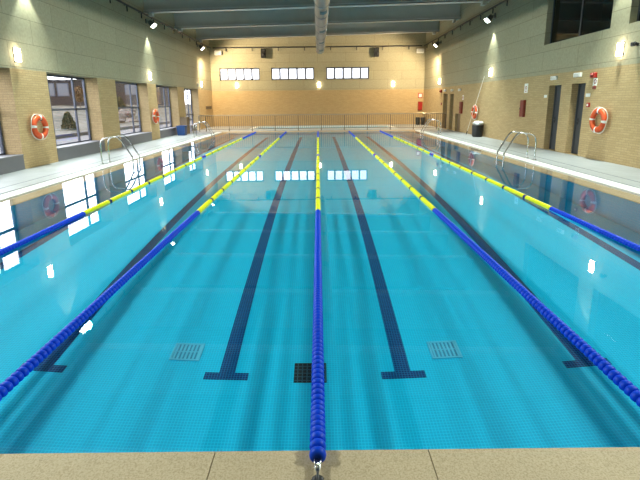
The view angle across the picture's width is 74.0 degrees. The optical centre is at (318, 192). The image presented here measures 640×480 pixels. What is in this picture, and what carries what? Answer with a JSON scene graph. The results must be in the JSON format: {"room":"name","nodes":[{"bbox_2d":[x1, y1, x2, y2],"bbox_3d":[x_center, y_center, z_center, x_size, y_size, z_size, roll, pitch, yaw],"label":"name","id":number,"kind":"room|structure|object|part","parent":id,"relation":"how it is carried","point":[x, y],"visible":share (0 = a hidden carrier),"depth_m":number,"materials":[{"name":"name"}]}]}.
{"room":"indoor swimming pool","nodes":[
{"label":"indoor swimming pool","id":0,"kind":"room"},
{"bbox_2d":[0,0,213,168],"bbox_3d":[-8.529,-5.131,14.123,0.550,8.500,37.800,-1,12,0],"label":"wall","id":1,"kind":"structure","parent":0,"point":[99,42],"depth_m":15.79,"materials":[{"name":"beige brick"}]},
{"bbox_2d":[0,123,5,154],"bbox_3d":[-8.730,-1.886,10.146,0.070,2.330,2.870,-1,12,0],"label":"window","id":2,"kind":"structure","parent":1,"relation":"in","point":[1,136],"depth_m":11.67,"materials":[{"name":"grey metal"}]},
{"bbox_2d":[0,154,24,174],"bbox_3d":[-8.426,-0.569,10.426,0.500,0.420,2.860,-1,12,0],"label":"window ledge","id":3,"kind":"object","parent":1,"relation":"attached to","point":[9,163],"visible":1,"depth_m":11.37,"materials":[{"name":"grey stone"}]},
{"bbox_2d":[12,47,21,62],"bbox_3d":[-8.185,-3.751,11.555,0.110,0.380,0.200,-1,12,0],"label":"wall light","id":4,"kind":"object","parent":1,"relation":"attached to","point":[16,51],"visible":1,"depth_m":11.49,"materials":[{"name":"grey"}]},
{"bbox_2d":[31,114,48,139],"bbox_3d":[-8.105,-1.913,12.334,0.203,0.759,0.759,-1,12,0],"label":"lifebuoy","id":5,"kind":"object","parent":1,"relation":"attached to","point":[37,117],"visible":1,"depth_m":12.24,"materials":[{"name":"orange plastic"}]},
{"bbox_2d":[46,74,91,145],"bbox_3d":[-8.740,-2.823,14.552,0.070,2.330,3.020,-1,12,0],"label":"window","id":6,"kind":"structure","parent":1,"relation":"in","point":[75,108],"depth_m":15.27,"materials":[{"name":"grey metal"}]},
{"bbox_2d":[56,140,105,161],"bbox_3d":[-8.436,-1.505,14.833,0.500,0.420,3.010,-1,12,0],"label":"window ledge","id":7,"kind":"object","parent":1,"relation":"attached to","point":[74,150],"visible":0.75,"depth_m":14.57,"materials":[{"name":"grey stone"}]},
{"bbox_2d":[115,81,141,134],"bbox_3d":[-8.750,-3.774,19.027,0.070,2.330,3.290,-1,12,0],"label":"window","id":8,"kind":"structure","parent":1,"relation":"in","point":[135,84],"depth_m":19.94,"materials":[{"name":"grey metal"}]},
{"bbox_2d":[121,132,151,146],"bbox_3d":[-8.446,-2.456,19.308,0.500,0.420,3.280,-1,12,0],"label":"window ledge","id":9,"kind":"object","parent":1,"relation":"attached to","point":[140,137],"visible":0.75,"depth_m":19.24,"materials":[{"name":"grey stone"}]},
{"bbox_2d":[145,19,156,27],"bbox_3d":[-8.052,-8.120,20.339,0.468,0.407,0.428,-1,12,0],"label":"floodlight","id":10,"kind":"object","parent":1,"relation":"attached to","point":[151,23],"visible":1,"depth_m":20.23,"materials":[{"name":"grey"}]},
{"bbox_2d":[152,109,158,123],"bbox_3d":[-8.125,-3.817,21.151,0.203,0.761,0.762,-1,12,0],"label":"lifebuoy","id":11,"kind":"object","parent":1,"relation":"attached to","point":[155,119],"visible":1,"depth_m":21.03,"materials":[{"name":"orange plastic"}]},
{"bbox_2d":[109,0,210,48],"bbox_3d":[-8.174,-8.159,19.461,0.165,0.354,25.500,-1,12,0],"label":"track","id":12,"kind":"object","parent":1,"relation":"attached to","point":[127,5],"visible":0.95,"depth_m":21.47,"materials":[{"name":"grey metal"}]},
{"bbox_2d":[156,86,171,128],"bbox_3d":[-8.760,-4.696,23.365,0.070,2.330,3.300,-1,12,0],"label":"window","id":13,"kind":"structure","parent":1,"relation":"in","point":[163,87],"depth_m":24.32,"materials":[{"name":"grey metal"}]},
{"bbox_2d":[160,127,177,137],"bbox_3d":[-8.456,-3.378,23.646,0.500,0.420,3.290,-1,12,0],"label":"window ledge","id":14,"kind":"object","parent":1,"relation":"attached to","point":[170,131],"visible":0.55,"depth_m":23.30,"materials":[{"name":"grey stone"}]},
{"bbox_2d":[184,89,192,123],"bbox_3d":[-8.731,-5.439,27.808,0.144,2.725,3.100,-1,12,0],"label":"window","id":15,"kind":"structure","parent":1,"relation":"in","point":[186,90],"depth_m":28.66,"materials":[{"name":"grey glass"}]},
{"bbox_2d":[209,33,425,125],"bbox_3d":[-0.171,-9.180,32.757,17.350,8.500,0.300,-1,12,0],"label":"wall","id":16,"kind":"structure","parent":0,"point":[403,66],"depth_m":32.74,"materials":[{"name":"beige brick"}]},
{"bbox_2d":[214,51,221,54],"bbox_3d":[-7.611,-10.572,32.120,0.540,0.320,0.335,-1,12,0],"label":"emergency light","id":17,"kind":"object","parent":16,"relation":"attached to","point":[215,52],"visible":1,"depth_m":31.96,"materials":[{"name":"white plastic"}]},
{"bbox_2d":[220,68,259,80],"bbox_3d":[-6.086,-9.136,32.722,3.080,0.910,0.080,-1,12,0],"label":"window","id":18,"kind":"structure","parent":16,"relation":"in","point":[227,69],"depth_m":32.67,"materials":[{"name":"grey"}]},
{"bbox_2d":[261,49,265,57],"bbox_3d":[-4.191,-10.538,32.081,0.360,0.660,0.440,-1,12,0],"label":"loudspeaker","id":19,"kind":"object","parent":16,"relation":"attached to","point":[263,51],"visible":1,"depth_m":31.89,"materials":[{"name":"black plastic"}]},
{"bbox_2d":[271,67,313,79],"bbox_3d":[-2.017,-9.179,32.722,3.300,0.910,0.080,-1,12,0],"label":"window","id":20,"kind":"structure","parent":16,"relation":"in","point":[305,68],"depth_m":32.70,"materials":[{"name":"grey"}]},
{"bbox_2d":[213,45,421,50],"bbox_3d":[-0.115,-10.928,32.117,15.800,0.305,0.165,-1,12,0],"label":"track","id":21,"kind":"object","parent":16,"relation":"attached to","point":[304,47],"visible":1,"depth_m":32.02,"materials":[{"name":"grey metal"}]},
{"bbox_2d":[326,67,368,78],"bbox_3d":[2.193,-9.223,32.722,3.300,0.910,0.080,-1,12,0],"label":"window","id":22,"kind":"structure","parent":16,"relation":"in","point":[326,67],"depth_m":32.69,"materials":[{"name":"grey"}]},
{"bbox_2d":[374,47,378,56],"bbox_3d":[4.339,-10.627,32.081,0.360,0.660,0.440,-1,12,0],"label":"loudspeaker","id":23,"kind":"object","parent":16,"relation":"attached to","point":[376,49],"visible":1,"depth_m":31.88,"materials":[{"name":"black plastic"}]},
{"bbox_2d":[416,49,423,52],"bbox_3d":[7.638,-10.732,32.120,0.540,0.320,0.335,-1,12,0],"label":"emergency light","id":24,"kind":"object","parent":16,"relation":"attached to","point":[417,50],"visible":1,"depth_m":31.97,"materials":[{"name":"white plastic"}]},
{"bbox_2d":[418,102,421,109],"bbox_3d":[7.859,-6.774,33.064,0.340,0.660,0.135,-1,12,0],"label":"upper cabinet","id":25,"kind":"object","parent":16,"relation":"attached to","point":[419,103],"visible":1,"depth_m":33.00,"materials":[{"name":"red metal"}]},
{"bbox_2d":[0,124,639,194],"bbox_3d":[-0.013,-1.232,14.971,16.400,0.345,37.800,-1,12,0],"label":"floor","id":26,"kind":"structure","parent":0,"point":[631,173],"depth_m":13.16,"materials":[{"name":"grey tile"}]},
{"bbox_2d":[100,135,139,164],"bbox_3d":[-6.053,-0.779,13.091,1.070,1.974,0.570,-1,12,0],"label":"pool ladder","id":27,"kind":"object","parent":26,"relation":"attached to","point":[117,136],"visible":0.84,"depth_m":12.81,"materials":[{"name":"silver metal"}]},
{"bbox_2d":[176,125,186,135],"bbox_3d":[-7.758,-3.543,24.073,0.500,0.550,0.500,-1,12,0],"label":"waste bin","id":28,"kind":"object","parent":26,"relation":"on","point":[181,129],"visible":1,"depth_m":23.89,"materials":[{"name":"blue plastic"}]},
{"bbox_2d":[180,117,189,133],"bbox_3d":[-8.013,-4.047,25.447,0.420,0.970,0.520,-1,12,0],"label":"storage box","id":29,"kind":"object","parent":26,"relation":"on","point":[183,120],"visible":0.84,"depth_m":25.19,"materials":[{"name":"brown"}]},
{"bbox_2d":[190,124,196,130],"bbox_3d":[-8.441,-4.320,28.123,0.410,0.400,1.250,-1,12,0],"label":"window ledge","id":30,"kind":"object","parent":26,"relation":"on","point":[191,125],"visible":0.52,"depth_m":28.11,"materials":[{"name":"grey stone"}]},
{"bbox_2d":[198,115,204,131],"bbox_3d":[-7.471,-4.435,27.104,0.440,1.028,0.100,-1,12,0],"label":"bay","id":31,"kind":"object","parent":26,"relation":"on","point":[198,115],"visible":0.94,"depth_m":27.10,"materials":[{"name":"silver"}]},
{"bbox_2d":[193,121,213,137],"bbox_3d":[-6.075,-2.799,22.599,1.070,1.974,0.570,-1,12,0],"label":"pool ladder","id":32,"kind":"object","parent":26,"relation":"attached to","point":[203,121],"visible":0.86,"depth_m":22.29,"materials":[{"name":"silver metal"}]},
{"bbox_2d":[205,115,228,131],"bbox_3d":[-6.508,-4.445,27.104,1.518,1.028,0.100,-1,12,0],"label":"bay","id":33,"kind":"object","parent":26,"relation":"on","point":[205,115],"visible":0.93,"depth_m":27.08,"materials":[{"name":"brown metal"}]},
{"bbox_2d":[228,115,251,130],"bbox_3d":[-5.036,-4.460,27.104,1.518,1.028,0.100,-1,12,0],"label":"bay","id":34,"kind":"object","parent":26,"relation":"on","point":[228,115],"visible":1,"depth_m":27.05,"materials":[{"name":"brown"}]},
{"bbox_2d":[251,114,274,130],"bbox_3d":[-3.564,-4.476,27.104,1.518,1.028,0.100,-1,12,0],"label":"bay","id":35,"kind":"object","parent":26,"relation":"on","point":[274,114],"visible":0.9,"depth_m":27.06,"materials":[{"name":"silver"}]},
{"bbox_2d":[274,114,297,130],"bbox_3d":[-2.092,-4.491,27.104,1.518,1.028,0.100,-1,12,0],"label":"bay","id":36,"kind":"object","parent":26,"relation":"on","point":[275,114],"visible":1,"depth_m":27.09,"materials":[{"name":"silver"}]},
{"bbox_2d":[298,114,320,130],"bbox_3d":[-0.620,-4.507,27.104,1.518,1.028,0.100,-1,12,0],"label":"bay","id":37,"kind":"object","parent":26,"relation":"on","point":[298,114],"visible":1,"depth_m":27.09,"materials":[{"name":"silver"}]},
{"bbox_2d":[0,129,637,188],"bbox_3d":[-0.012,-1.111,13.591,13.740,0.012,27.290,-1,12,0],"label":"drain slot","id":38,"kind":"structure","parent":26,"relation":"on","point":[426,129],"depth_m":11.90,"materials":[{"name":"grey"}]},
{"bbox_2d":[0,130,639,479],"bbox_3d":[-0.013,-1.195,14.340,12.160,0.175,26.030,-1,12,0],"label":"pool coping","id":39,"kind":"object","parent":26,"relation":"on","point":[601,463],"visible":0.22,"depth_m":2.09,"materials":[{"name":"beige stone"}]},
{"bbox_2d":[0,131,639,453],"bbox_3d":[-0.013,-1.248,14.431,12.170,0.001,25.010,-1,12,0],"label":"pool water","id":40,"kind":"object","parent":39,"relation":"in","point":[207,347],"visible":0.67,"depth_m":3.87,"materials":[{"name":"blue liquid"}]},
{"bbox_2d":[0,132,255,255],"bbox_3d":[-3.933,-1.230,14.358,0.086,0.138,25.365,-1,12,0],"label":"lane rope","id":41,"kind":"object","parent":40,"relation":"on","point":[17,244],"visible":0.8,"depth_m":7.27,"materials":[{"name":"yellow plastic"}]},
{"bbox_2d":[0,131,285,400],"bbox_3d":[-2.033,-1.250,14.358,0.086,0.138,25.365,-1,12,0],"label":"lane rope","id":42,"kind":"object","parent":40,"relation":"on","point":[40,355],"visible":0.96,"depth_m":3.75,"materials":[{"name":"blue plastic"}]},
{"bbox_2d":[309,131,325,479],"bbox_3d":[-0.033,-1.271,14.358,0.086,0.138,25.365,-1,12,0],"label":"lane rope","id":43,"kind":"object","parent":40,"relation":"on","point":[317,454],"visible":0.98,"depth_m":2.91,"materials":[{"name":"blue plastic"}]},
{"bbox_2d":[348,131,639,406],"bbox_3d":[1.907,-1.291,14.358,0.086,0.138,25.365,-1,12,0],"label":"lane rope","id":44,"kind":"object","parent":40,"relation":"on","point":[627,386],"visible":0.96,"depth_m":3.60,"materials":[{"name":"blue plastic"}]},
{"bbox_2d":[380,130,639,250],"bbox_3d":[3.846,-1.312,14.358,0.086,0.138,25.365,-1,12,0],"label":"lane rope","id":45,"kind":"object","parent":40,"relation":"on","point":[628,243],"visible":0.86,"depth_m":7.11,"materials":[{"name":"blue plastic"}]},
{"bbox_2d":[0,130,639,200],"bbox_3d":[-0.012,-1.182,14.343,12.880,0.148,26.030,-1,12,0],"label":"grate","id":46,"kind":"object","parent":26,"relation":"on","point":[609,183],"visible":0.39,"depth_m":11.13,"materials":[{"name":"white plastic"}]},
{"bbox_2d":[248,125,396,129],"bbox_3d":[0.252,-4.593,29.950,9.900,0.125,3.600,-1,12,0],"label":"pool coping","id":47,"kind":"object","parent":26,"relation":"on","point":[254,128],"visible":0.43,"depth_m":28.56,"materials":[{"name":"beige stone"}]},
{"bbox_2d":[321,114,343,129],"bbox_3d":[0.852,-4.522,27.104,1.518,1.028,0.100,-1,12,0],"label":"bay","id":48,"kind":"object","parent":26,"relation":"on","point":[321,114],"visible":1,"depth_m":27.06,"materials":[{"name":"silver"}]},
{"bbox_2d":[344,114,365,129],"bbox_3d":[2.324,-4.538,27.104,1.518,1.028,0.100,-1,12,0],"label":"bay","id":49,"kind":"object","parent":26,"relation":"on","point":[344,114],"visible":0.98,"depth_m":27.06,"materials":[{"name":"silver"}]},
{"bbox_2d":[367,113,390,129],"bbox_3d":[3.795,-4.553,27.104,1.518,1.028,0.100,-1,12,0],"label":"bay","id":50,"kind":"object","parent":26,"relation":"on","point":[369,113],"visible":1,"depth_m":27.07,"materials":[{"name":"silver"}]},
{"bbox_2d":[390,113,413,129],"bbox_3d":[5.267,-4.569,27.104,1.518,1.028,0.100,-1,12,0],"label":"bay","id":51,"kind":"object","parent":26,"relation":"on","point":[391,113],"visible":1,"depth_m":27.08,"materials":[{"name":"brown"}]},
{"bbox_2d":[416,117,419,124],"bbox_3d":[7.562,-5.516,32.479,0.360,0.600,0.354,-1,12,0],"label":"bin","id":52,"kind":"object","parent":26,"relation":"on","point":[417,118],"visible":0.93,"depth_m":32.35,"materials":[{"name":"black plastic"}]},
{"bbox_2d":[421,117,424,124],"bbox_3d":[7.942,-5.531,32.528,0.360,0.600,0.354,-1,12,0],"label":"bin","id":53,"kind":"object","parent":26,"relation":"on","point":[422,118],"visible":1,"depth_m":32.40,"materials":[{"name":"black plastic"}]},
{"bbox_2d":[413,113,436,128],"bbox_3d":[6.739,-4.584,27.104,1.518,1.028,0.100,-1,12,0],"label":"bay","id":54,"kind":"object","parent":26,"relation":"on","point":[414,113],"visible":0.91,"depth_m":27.06,"materials":[{"name":"brown"}]},
{"bbox_2d":[420,119,440,134],"bbox_3d":[5.934,-2.946,22.696,1.070,1.974,0.570,-1,12,0],"label":"pool ladder","id":55,"kind":"object","parent":26,"relation":"attached to","point":[428,119],"visible":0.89,"depth_m":22.41,"materials":[{"name":"silver metal"}]},
{"bbox_2d":[436,113,445,128],"bbox_3d":[7.782,-4.595,27.104,0.660,1.028,0.100,-1,12,0],"label":"bay","id":56,"kind":"object","parent":26,"relation":"on","point":[437,113],"visible":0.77,"depth_m":27.05,"materials":[{"name":"brown"}]},
{"bbox_2d":[472,121,483,136],"bbox_3d":[7.830,-3.161,20.971,0.549,0.773,0.535,-1,12,0],"label":"bin","id":57,"kind":"object","parent":26,"relation":"on","point":[477,127],"visible":0.99,"depth_m":20.78,"materials":[{"name":"black plastic"}]},
{"bbox_2d":[496,131,536,161],"bbox_3d":[5.956,-0.878,12.964,1.070,1.974,0.570,-1,12,0],"label":"pool ladder","id":58,"kind":"object","parent":26,"relation":"attached to","point":[517,132],"visible":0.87,"depth_m":12.67,"materials":[{"name":"silver metal"}]},
{"bbox_3d":[0.256,-4.199,30.034,9.800,0.680,3.500,-1,12,0],"label":"basin","id":59,"kind":"object","parent":26,"relation":"in","visible":0},
{"bbox_2d":[256,126,386,128],"bbox_3d":[0.252,-4.590,29.951,9.400,0.001,3.100,-1,12,0],"label":"pool water","id":60,"kind":"object","parent":59,"relation":"in","point":[337,126],"visible":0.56,"depth_m":30.55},
{"bbox_2d":[423,0,639,168],"bbox_3d":[8.345,-5.308,14.123,0.400,8.500,37.800,-1,12,0],"label":"wall","id":61,"kind":"structure","parent":0,"point":[515,43],"depth_m":16.03,"materials":[{"name":"beige brick"}]},
{"bbox_2d":[457,114,460,130],"bbox_3d":[8.312,-4.154,25.037,0.090,1.015,0.910,-1,12,0],"label":"door","id":62,"kind":"structure","parent":61,"relation":"in","point":[458,115],"depth_m":25.19,"materials":[{"name":"brown"}]},
{"bbox_2d":[459,102,462,113],"bbox_3d":[8.084,-4.873,24.255,0.130,0.660,0.360,-1,12,0],"label":"cabinet","id":63,"kind":"object","parent":61,"relation":"attached to","point":[460,103],"visible":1,"depth_m":24.13,"materials":[{"name":"red metal"}]},
{"bbox_2d":[424,0,507,45],"bbox_3d":[8.000,-8.384,19.450,0.165,0.422,25.500,-1,12,0],"label":"track","id":64,"kind":"object","parent":61,"relation":"attached to","point":[503,1],"visible":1,"depth_m":22.31,"materials":[{"name":"grey metal"}]},
{"bbox_2d":[471,105,477,119],"bbox_3d":[8.041,-4.184,21.978,0.203,0.756,0.756,-1,12,0],"label":"lifebuoy","id":65,"kind":"object","parent":61,"relation":"attached to","point":[474,116],"visible":0.94,"depth_m":21.83,"materials":[{"name":"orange plastic"}]},
{"bbox_2d":[484,13,495,22],"bbox_3d":[7.882,-8.063,19.569,0.468,0.407,0.428,-1,12,0],"label":"floodlight","id":66,"kind":"object","parent":61,"relation":"attached to","point":[488,18],"visible":1,"depth_m":19.46,"materials":[{"name":"grey"}]},
{"bbox_2d":[519,100,525,116],"bbox_3d":[8.100,-3.369,16.938,0.130,0.660,0.300,-1,12,0],"label":"cabinet","id":67,"kind":"object","parent":61,"relation":"attached to","point":[522,108],"visible":1,"depth_m":16.84,"materials":[{"name":"red metal"}]},
{"bbox_3d":[8.059,-3.368,16.938,0.012,0.600,0.260,-1,12,0],"label":"door","id":68,"kind":"part","parent":67,"relation":"part of","materials":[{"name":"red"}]},
{"bbox_2d":[524,83,527,92],"bbox_3d":[8.152,-4.122,16.726,0.011,0.360,0.280,-1,12,0],"label":"sign","id":69,"kind":"object","parent":61,"relation":"attached to","point":[526,85],"visible":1,"depth_m":16.69,"materials":[{"name":"white plastic"}]},
{"bbox_2d":[549,85,561,149],"bbox_3d":[8.402,-2.631,14.907,0.121,2.245,0.780,-1,12,0],"label":"door","id":70,"kind":"structure","parent":61,"relation":"in","point":[557,94],"depth_m":15.12,"materials":[{"name":"grey paint"}]},
{"bbox_2d":[573,72,581,76],"bbox_3d":[8.116,-3.708,13.338,0.092,0.130,0.360,-1,12,0],"label":"emergency light","id":71,"kind":"object","parent":61,"relation":"attached to","point":[579,74],"visible":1,"depth_m":13.26,"materials":[{"name":"white plastic"}]},
{"bbox_2d":[571,83,585,153],"bbox_3d":[8.405,-2.350,13.587,0.121,2.245,0.720,-1,12,0],"label":"door","id":72,"kind":"structure","parent":61,"relation":"in","point":[581,88],"depth_m":13.78,"materials":[{"name":"grey paint"}]},
{"bbox_2d":[550,0,613,43],"bbox_3d":[8.359,-5.847,13.457,0.060,1.770,3.560,-1,12,0],"label":"window","id":73,"kind":"structure","parent":61,"relation":"in","point":[570,18],"depth_m":13.69,"materials":[{"name":"black glass"}]},
{"bbox_2d":[590,72,596,77],"bbox_3d":[8.089,-3.482,12.568,0.150,0.150,0.220,-1,12,0],"label":"fire alarm siren","id":74,"kind":"object","parent":61,"relation":"attached to","point":[592,75],"visible":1,"depth_m":12.50,"materials":[{"name":"red plastic"}]},
{"bbox_2d":[593,78,597,86],"bbox_3d":[8.162,-3.267,12.563,0.009,0.240,0.200,-1,12,0],"label":"fire sign","id":75,"kind":"object","parent":61,"relation":"attached to","point":[595,80],"visible":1,"depth_m":12.54,"materials":[{"name":"white plastic"}]},
{"bbox_2d":[589,107,607,133],"bbox_3d":[8.063,-2.100,12.269,0.203,0.761,0.762,-1,12,0],"label":"lifebuoy","id":76,"kind":"object","parent":61,"relation":"attached to","point":[600,110],"visible":1,"depth_m":12.18,"materials":[{"name":"orange plastic"}]},
{"bbox_2d":[616,42,624,56],"bbox_3d":[8.105,-3.871,11.463,0.110,0.380,0.200,-1,12,0],"label":"wall light","id":77,"kind":"object","parent":61,"relation":"attached to","point":[620,46],"visible":1,"depth_m":11.40,"materials":[{"name":"grey"}]},
{"bbox_2d":[630,42,638,46],"bbox_3d":[8.085,-3.810,10.863,0.150,0.110,0.180,-1,12,0],"label":"security camera","id":78,"kind":"object","parent":61,"relation":"attached to","point":[632,44],"visible":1,"depth_m":10.84,"materials":[{"name":"black plastic"}]},
{"bbox_2d":[636,0,639,21],"bbox_3d":[8.369,-4.935,9.168,0.060,1.770,3.750,-1,12,0],"label":"window","id":79,"kind":"structure","parent":61,"relation":"in","point":[638,14],"depth_m":11.10,"materials":[{"name":"grey paint"}]},
{"bbox_3d":[-0.174,-9.401,13.234,17.350,0.350,38.400,-1,12,0],"label":"ceiling","id":80,"kind":"structure","parent":0,"visible":0},
{"bbox_2d":[143,0,490,16],"bbox_3d":[-0.101,-9.589,19.993,16.360,2.253,0.380,-1,12,0],"label":"roof beam","id":81,"kind":"structure","parent":80,"relation":"attached to","point":[151,7],"depth_m":20.07,"materials":[{"name":"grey metal"}]},
{"bbox_2d":[314,0,329,53],"bbox_3d":[0.108,-7.800,17.798,0.610,1.025,26.060,-1,12,0],"label":"air duct","id":82,"kind":"object","parent":81,"relation":"hanging from","point":[321,11],"visible":1,"depth_m":18.89,"materials":[{"name":"grey metal"}]},
{"bbox_2d":[174,3,460,31],"bbox_3d":[-0.110,-10.504,24.297,16.360,2.253,0.380,-1,12,0],"label":"roof beam","id":83,"kind":"structure","parent":80,"relation":"attached to","point":[429,12],"depth_m":24.33,"materials":[{"name":"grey metal"}]},
{"bbox_2d":[196,21,438,41],"bbox_3d":[-0.120,-11.418,28.601,16.360,2.253,0.380,-1,12,0],"label":"roof beam","id":84,"kind":"structure","parent":80,"relation":"attached to","point":[202,34],"depth_m":28.64,"materials":[{"name":"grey metal"}]},
{"label":"outside","id":85,"kind":"structure","parent":0,"visible":0},
{"bbox_3d":[-0.170,-16.162,85.610,180.000,0.380,105.800,-1,12,0],"label":"ground","id":86,"kind":"structure","parent":85,"visible":0},
{"bbox_2d":[56,118,191,138],"bbox_3d":[-14.273,-11.634,63.948,0.300,0.420,150.000,-1,12,0],"label":"kerb","id":87,"kind":"object","parent":86,"relation":"on","point":[59,136],"depth_m":25.33,"materials":[{"name":"grey concrete"}]},
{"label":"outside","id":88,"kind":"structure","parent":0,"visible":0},
{"bbox_2d":[0,120,191,152],"bbox_3d":[-11.501,-11.467,63.989,5.240,0.420,150.000,-1,12,0],"label":"path","id":89,"kind":"structure","parent":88,"point":[83,137],"depth_m":23.69,"materials":[{"name":"grey concrete"}]},
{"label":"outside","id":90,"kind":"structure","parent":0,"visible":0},
{"bbox_2d":[52,104,191,134],"bbox_3d":[-44.331,-12.214,63.757,60.000,1.727,150.000,-1,12,0],"label":"ground","id":91,"kind":"structure","parent":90,"point":[57,115],"depth_m":37.49,"materials":[{"name":"white snow"}]},
{"bbox_2d":[60,111,76,129],"bbox_3d":[-16.028,-4.520,27.215,1.012,1.415,1.028,-1,12,0],"label":"conifer","id":92,"kind":"object","parent":91,"relation":"on","point":[67,120],"visible":0.95,"depth_m":27.03,"materials":[{"name":"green plant"}]},
{"bbox_2d":[74,86,83,107],"bbox_3d":[-24.113,-9.446,42.812,1.078,2.731,1.075,-1,12,0],"label":"autumn tree","id":93,"kind":"object","parent":91,"relation":"on","point":[78,97],"visible":0.95,"depth_m":42.48,"materials":[{"name":"brown plant"}]},
{"bbox_2d":[48,79,125,105],"bbox_3d":[-32.653,-11.190,53.847,15.400,5.730,10.400,-6,13,-23],"label":"building","id":94,"kind":"structure","parent":91,"relation":"on","point":[60,90],"depth_m":49.52,"materials":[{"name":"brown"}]},
{"bbox_2d":[48,84,53,95],"bbox_3d":[-31.147,-11.841,48.729,1.250,1.300,0.025,-6,13,-23],"label":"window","id":95,"kind":"structure","parent":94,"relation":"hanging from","point":[51,86],"depth_m":48.89,"materials":[{"name":"grey glass"}]},
{"bbox_2d":[57,84,67,95],"bbox_3d":[-29.732,-11.987,49.346,1.000,1.300,0.025,-6,13,-23],"label":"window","id":96,"kind":"structure","parent":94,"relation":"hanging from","point":[62,89],"depth_m":49.32,"materials":[{"name":"grey glass"}]},
{"bbox_2d":[117,96,125,111],"bbox_3d":[-21.072,-9.298,44.972,1.591,1.880,1.637,-1,12,0],"label":"conifer","id":97,"kind":"object","parent":91,"relation":"on","point":[120,101],"visible":0.55,"depth_m":44.81,"materials":[{"name":"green plant"}]},
{"bbox_2d":[118,112,125,119],"bbox_3d":[-18.747,-6.761,38.420,2.061,1.350,2.678,-1,12,0],"label":"boulder","id":98,"kind":"object","parent":91,"relation":"on","point":[119,113],"visible":0.1,"depth_m":38.55,"materials":[{"name":"grey stone"}]},
{"bbox_2d":[119,117,125,122],"bbox_3d":[-17.210,-6.010,35.977,1.623,1.000,1.898,-1,12,0],"label":"boulder","id":99,"kind":"object","parent":91,"relation":"on","point":[121,120],"visible":0.12,"depth_m":35.76,"materials":[{"name":"grey stone"}]},
{"bbox_2d":[119,109,135,117],"bbox_3d":[-19.661,-7.973,43.192,1.876,1.224,2.460,-1,12,0],"label":"boulder","id":100,"kind":"object","parent":91,"relation":"on","point":[127,112],"visible":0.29,"depth_m":42.59,"materials":[{"name":"grey stone"}]},
{"bbox_2d":[124,84,168,105],"bbox_3d":[-35.205,-16.147,74.768,16.400,6.780,10.400,-6,13,-23],"label":"building","id":101,"kind":"structure","parent":91,"relation":"on","point":[160,98],"depth_m":71.38,"materials":[{"name":"grey"}]},
{"bbox_2d":[125,85,135,93],"bbox_3d":[-31.327,-17.165,70.659,1.600,1.500,0.025,-6,13,-23],"label":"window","id":102,"kind":"structure","parent":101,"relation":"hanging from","point":[133,90],"depth_m":70.64,"materials":[{"name":"grey glass"}]}
]}

